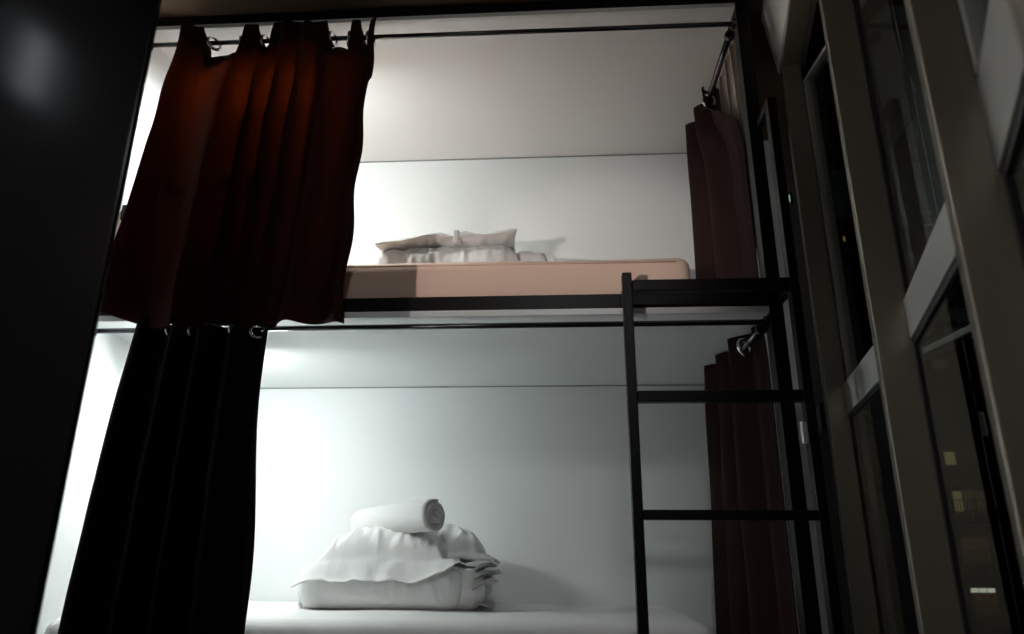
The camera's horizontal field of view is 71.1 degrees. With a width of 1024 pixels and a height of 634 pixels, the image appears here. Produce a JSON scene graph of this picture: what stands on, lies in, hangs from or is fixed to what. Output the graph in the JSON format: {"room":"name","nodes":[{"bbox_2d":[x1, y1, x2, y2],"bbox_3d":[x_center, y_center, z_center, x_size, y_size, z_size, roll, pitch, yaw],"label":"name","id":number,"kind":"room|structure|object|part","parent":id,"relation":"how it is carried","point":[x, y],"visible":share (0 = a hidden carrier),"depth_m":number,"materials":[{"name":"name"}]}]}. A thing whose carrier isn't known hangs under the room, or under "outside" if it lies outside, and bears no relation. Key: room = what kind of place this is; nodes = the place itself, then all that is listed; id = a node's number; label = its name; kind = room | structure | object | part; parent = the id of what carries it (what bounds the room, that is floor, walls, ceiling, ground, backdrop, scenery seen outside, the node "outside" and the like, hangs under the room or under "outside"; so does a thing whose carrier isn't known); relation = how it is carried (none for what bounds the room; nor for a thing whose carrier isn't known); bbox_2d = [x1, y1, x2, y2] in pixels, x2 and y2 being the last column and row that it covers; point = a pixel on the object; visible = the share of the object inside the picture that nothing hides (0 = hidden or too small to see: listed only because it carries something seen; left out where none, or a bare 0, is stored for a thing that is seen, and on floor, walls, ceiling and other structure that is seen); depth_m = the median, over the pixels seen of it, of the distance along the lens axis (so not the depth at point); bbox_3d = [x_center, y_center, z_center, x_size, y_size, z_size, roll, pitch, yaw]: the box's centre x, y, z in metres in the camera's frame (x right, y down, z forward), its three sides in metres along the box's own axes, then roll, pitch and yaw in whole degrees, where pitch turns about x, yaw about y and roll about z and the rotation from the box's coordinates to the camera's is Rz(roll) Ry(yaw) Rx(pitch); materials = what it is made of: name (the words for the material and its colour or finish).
{"room":"dormitory","nodes":[
{"label":"dormitory","id":0,"kind":"room"},
{"bbox_2d":[37,41,170,633],"bbox_3d":[-1.514,-0.496,0.479,0.120,2.485,5.600,-1,-18,4],"label":"wall","id":1,"kind":"structure","parent":0,"point":[110,352],"depth_m":2.27,"materials":[{"name":"white paint"}]},
{"bbox_2d":[100,16,376,328],"bbox_3d":[-0.869,-0.512,2.382,0.799,1.158,0.136,-1,-18,4],"label":"curtain","id":2,"kind":"object","parent":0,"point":[239,212],"visible":0.99,"depth_m":2.34,"materials":[{"name":"brown fabric"}]},
{"bbox_2d":[159,0,924,170],"bbox_3d":[-0.040,-1.706,0.940,3.350,0.120,5.900,-1,-18,4],"label":"ceiling","id":3,"kind":"structure","parent":0,"point":[900,98],"depth_m":2.74,"materials":[{"name":"white paint"}]},
{"bbox_2d":[249,140,896,633],"bbox_3d":[0.029,0.385,3.102,2.844,2.485,0.120,-1,-18,4],"label":"wall","id":4,"kind":"structure","parent":0,"point":[540,476],"depth_m":3.00,"materials":[{"name":"white paint"}]},
{"bbox_2d":[778,63,889,633],"bbox_3d":[1.124,0.225,2.596,0.020,2.485,0.928,-4,-19,14],"label":"window frame","id":5,"kind":"structure","parent":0,"point":[848,625],"depth_m":2.60,"materials":[{"name":"black metal"}]},
{"bbox_2d":[761,0,816,73],"bbox_3d":[0.859,-1.094,2.188,0.119,0.243,0.800,-4,-19,14],"label":"trim","id":6,"kind":"structure","parent":5,"relation":"attached to","point":[774,12],"depth_m":2.40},
{"bbox_2d":[789,192,792,203],"bbox_3d":[1.132,-0.482,2.911,0.013,0.045,0.020,-4,-19,14],"label":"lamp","id":7,"kind":"object","parent":5,"relation":"attached to","point":[790,194],"visible":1,"depth_m":2.90,"materials":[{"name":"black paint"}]},
{"bbox_2d":[816,404,824,434],"bbox_3d":[1.124,0.374,2.616,0.011,0.095,0.110,-4,-19,14],"label":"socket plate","id":8,"kind":"object","parent":5,"relation":"attached to","point":[819,410],"visible":0.8,"depth_m":2.58,"materials":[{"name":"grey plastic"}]},
{"bbox_2d":[780,0,972,633],"bbox_3d":[0.895,0.088,1.803,0.266,2.242,0.733,-1,-18,4],"label":"window","id":9,"kind":"structure","parent":5,"relation":"in","point":[844,398],"depth_m":2.13,"materials":[{"name":"silver metal"}]},
{"bbox_3d":[0.863,-0.972,2.135,0.060,0.022,0.680,-4,-19,14],"label":"head rail","id":10,"kind":"part","parent":9,"relation":"part of","materials":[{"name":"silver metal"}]},
{"bbox_3d":[0.989,-0.392,1.923,0.034,1.060,0.653,0,-18,0],"label":"casement frame","id":11,"kind":"part","parent":9,"relation":"part of","materials":[{"name":"grey metal"}]},
{"bbox_2d":[819,0,973,633],"bbox_3d":[0.666,-0.124,1.169,0.101,2.242,0.678,-6,-20,20],"label":"window","id":12,"kind":"structure","parent":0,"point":[902,313],"depth_m":1.37,"materials":[{"name":"silver metal"}]},
{"bbox_3d":[-0.057,0.766,0.119,3.350,0.120,5.900,-1,-18,4],"label":"floor","id":13,"kind":"structure","parent":0,"visible":0},
{"bbox_2d":[0,0,161,633],"bbox_3d":[-0.983,-0.287,1.094,0.852,2.482,0.028,-1,-18,4],"label":"partition panel","id":14,"kind":"object","parent":13,"relation":"on","point":[73,73],"visible":1,"depth_m":1.01,"materials":[{"name":"black paint"}]},
{"bbox_2d":[97,0,821,633],"bbox_3d":[-0.236,0.221,2.609,2.142,2.483,0.950,-1,-18,4],"label":"bunk bed","id":15,"kind":"object","parent":13,"relation":"on","point":[627,92],"visible":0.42,"depth_m":2.65,"materials":[{"name":"black paint"}]},
{"bbox_3d":[-0.982,-0.208,2.377,0.694,0.373,0.025,-1,-18,4],"label":"guard rail","id":16,"kind":"part","parent":15,"relation":"part of","materials":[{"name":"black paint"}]},
{"bbox_2d":[44,601,715,633],"bbox_3d":[-0.358,1.044,2.353,1.894,0.157,0.908,-1,-18,4],"label":"mattress","id":17,"kind":"object","parent":15,"relation":"on","point":[263,617],"visible":0.59,"depth_m":2.01,"materials":[{"name":"white fabric"}]},
{"bbox_2d":[298,562,500,609],"bbox_3d":[-0.387,0.939,2.522,0.707,0.153,0.383,-1,-18,4],"label":"quilt","id":18,"kind":"object","parent":17,"relation":"on","point":[461,586],"visible":0.84,"depth_m":2.36,"materials":[{"name":"white fabric"}]},
{"bbox_2d":[291,526,466,587],"bbox_3d":[-0.434,0.836,2.508,0.555,0.202,0.339,-1,-18,4],"label":"pillow","id":19,"kind":"object","parent":18,"relation":"on","point":[375,554],"visible":0.86,"depth_m":2.39,"materials":[{"name":"white fabric"}]},
{"bbox_2d":[350,499,444,532],"bbox_3d":[-0.407,0.710,2.519,0.097,0.121,0.450,17,-25,-41],"label":"rolled towel","id":20,"kind":"object","parent":19,"relation":"on","point":[427,515],"visible":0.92,"depth_m":2.42,"materials":[{"name":"white fabric"}]},
{"bbox_2d":[430,523,499,563],"bbox_3d":[-0.249,0.839,2.658,0.385,0.144,0.330,-1,-18,4],"label":"pillow","id":21,"kind":"object","parent":18,"relation":"on","point":[463,544],"visible":0.44,"depth_m":2.56,"materials":[{"name":"white fabric"}]},
{"bbox_2d":[96,316,769,334],"bbox_3d":[-0.285,0.030,2.198,2.101,0.036,0.036,-1,-18,4],"label":"curtain rod","id":22,"kind":"object","parent":15,"relation":"attached to","point":[766,319],"visible":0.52,"depth_m":2.18,"materials":[{"name":"grey metal"}]},
{"bbox_2d":[58,316,267,633],"bbox_3d":[-0.958,0.610,2.014,0.551,1.301,0.105,-1,-18,4],"label":"curtain","id":23,"kind":"object","parent":22,"relation":"hanging from","point":[166,544],"visible":0.97,"depth_m":2.05,"materials":[{"name":"black fabric"}]},
{"bbox_3d":[-0.285,-0.034,2.217,2.101,0.045,0.040,-1,-18,4],"label":"rail","id":24,"kind":"part","parent":15,"relation":"part of","materials":[{"name":"black metal"}]},
{"bbox_2d":[152,18,736,49],"bbox_3d":[-0.278,-0.999,2.539,2.101,0.042,0.036,-1,-18,4],"label":"curtain rod","id":25,"kind":"object","parent":15,"relation":"attached to","point":[732,23],"visible":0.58,"depth_m":2.51,"materials":[{"name":"grey metal"}]},
{"bbox_2d":[343,258,689,297],"bbox_3d":[-0.354,0.024,2.696,1.885,0.141,0.899,-1,-18,4],"label":"mattress","id":26,"kind":"object","parent":15,"relation":"on","point":[577,277],"visible":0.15,"depth_m":2.26,"materials":[{"name":"beige fabric"}]},
{"bbox_2d":[374,245,519,264],"bbox_3d":[-0.225,-0.139,2.653,0.530,0.150,0.396,-1,-18,4],"label":"quilt","id":27,"kind":"object","parent":26,"relation":"on","point":[497,253],"visible":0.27,"depth_m":2.48,"materials":[{"name":"white fabric"}]},
{"bbox_2d":[375,228,516,252],"bbox_3d":[-0.219,-0.243,2.652,0.496,0.096,0.358,-1,-18,4],"label":"pillow","id":28,"kind":"object","parent":27,"relation":"on","point":[506,237],"visible":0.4,"depth_m":2.53,"materials":[{"name":"white fabric"}]},
{"bbox_2d":[517,251,555,260],"bbox_3d":[0.091,-0.135,2.649,0.164,0.144,0.269,-1,-18,4],"label":"folded towel","id":29,"kind":"object","parent":26,"relation":"on","point":[523,255],"visible":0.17,"depth_m":2.54,"materials":[{"name":"white fabric"}]},
{"bbox_2d":[702,30,734,112],"bbox_3d":[0.761,-0.911,2.740,0.036,0.132,0.608,-1,-18,4],"label":"curtain rod","id":30,"kind":"object","parent":15,"relation":"attached to","point":[729,35],"visible":0.6,"depth_m":2.57,"materials":[{"name":"grey metal"}]},
{"bbox_2d":[685,88,758,278],"bbox_3d":[0.754,-0.430,2.658,0.076,0.972,0.644,0,-18,2],"label":"curtain","id":31,"kind":"object","parent":30,"relation":"hanging from","point":[722,222],"visible":0.79,"depth_m":2.57,"materials":[{"name":"red fabric"}]},
{"bbox_2d":[619,97,843,633],"bbox_3d":[0.562,0.282,1.965,0.493,1.972,0.129,-1,-18,4],"label":"ladder","id":32,"kind":"object","parent":15,"relation":"attached to","point":[789,285],"visible":1,"depth_m":1.92,"materials":[{"name":"black metal"}]},
{"bbox_2d":[800,421,808,443],"bbox_3d":[0.771,0.305,1.891,0.013,0.058,0.018,-1,-18,4],"label":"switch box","id":33,"kind":"object","parent":32,"relation":"attached to","point":[803,424],"visible":1,"depth_m":1.88,"materials":[{"name":"white plastic"}]},
{"bbox_2d":[716,40,756,247],"bbox_3d":[0.819,-0.615,2.582,0.031,0.826,0.413,-1,-18,4],"label":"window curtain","id":34,"kind":"object","parent":15,"relation":"hanging from","point":[727,84],"visible":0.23,"depth_m":2.65,"materials":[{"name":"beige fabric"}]},
{"bbox_2d":[727,322,767,365],"bbox_3d":[0.755,0.119,2.418,0.036,0.067,0.648,-1,-18,4],"label":"curtain rod","id":35,"kind":"object","parent":15,"relation":"attached to","point":[761,328],"visible":0.47,"depth_m":2.14,"materials":[{"name":"grey metal"}]},
{"bbox_2d":[704,326,798,633],"bbox_3d":[0.731,0.717,2.288,0.102,1.291,0.662,-1,-18,4],"label":"curtain","id":36,"kind":"object","parent":35,"relation":"hanging from","point":[754,587],"visible":0.94,"depth_m":2.25,"materials":[{"name":"red fabric"}]},
{"bbox_3d":[0.783,0.065,2.119,0.041,2.483,0.055,-1,-18,4],"label":"post","id":37,"kind":"part","parent":15,"relation":"part of","materials":[{"name":"black metal"}]},
{"bbox_3d":[0.834,-0.520,0.359,1.005,2.485,0.120,-1,-18,4],"label":"wall","id":38,"kind":"structure","parent":0,"visible":0},
{"bbox_2d":[904,0,1023,583],"bbox_3d":[0.440,-0.303,0.637,0.100,2.242,0.534,-9,-21,26],"label":"window","id":39,"kind":"structure","parent":38,"relation":"in","point":[969,54],"depth_m":0.78,"materials":[{"name":"silver metal"}]},
{"label":"outside","id":40,"kind":"structure","parent":0,"visible":0},
{"bbox_3d":[17.888,29.522,38.599,150.000,0.200,86.000,-1,-18,4],"label":"ground","id":41,"kind":"structure","parent":40,"visible":0},
{"bbox_2d":[835,215,1023,633],"bbox_3d":[20.740,11.531,36.250,16.100,32.500,10.020,-1,-18,4],"label":"apartment building","id":42,"kind":"structure","parent":41,"relation":"on","point":[993,580],"depth_m":33.45,"materials":[{"name":"grey concrete"}]},
{"bbox_3d":[20.822,2.278,34.882,0.660,0.400,0.030,-1,-18,4],"label":"pane","id":43,"kind":"part","parent":42,"relation":"part of","materials":[{"name":"brown"}]},
{"bbox_3d":[20.444,6.601,33.469,0.460,0.600,0.030,-1,-18,4],"label":"pane","id":44,"kind":"part","parent":42,"relation":"part of","materials":[{"name":"yellow glass"}]},
{"bbox_3d":[20.452,8.451,32.853,0.360,0.900,0.030,-1,-18,4],"label":"pane","id":45,"kind":"part","parent":42,"relation":"part of","materials":[{"name":"yellow glass"}]},
{"bbox_3d":[21.195,8.393,32.822,0.930,0.800,0.030,-1,-18,4],"label":"pane","id":46,"kind":"part","parent":42,"relation":"part of","materials":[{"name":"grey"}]},
{"bbox_3d":[20.817,10.438,32.167,1.160,1.100,0.030,-1,-18,4],"label":"pane","id":47,"kind":"part","parent":42,"relation":"part of","materials":[{"name":"brown glass"}]},
{"bbox_3d":[20.782,12.061,31.630,1.010,0.180,0.030,-1,-18,4],"label":"pane","id":48,"kind":"part","parent":42,"relation":"part of","materials":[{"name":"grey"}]},
{"bbox_3d":[20.828,12.620,31.440,1.010,0.900,0.030,-1,-18,4],"label":"pane","id":49,"kind":"part","parent":42,"relation":"part of","materials":[{"name":"brown glass"}]}
]}

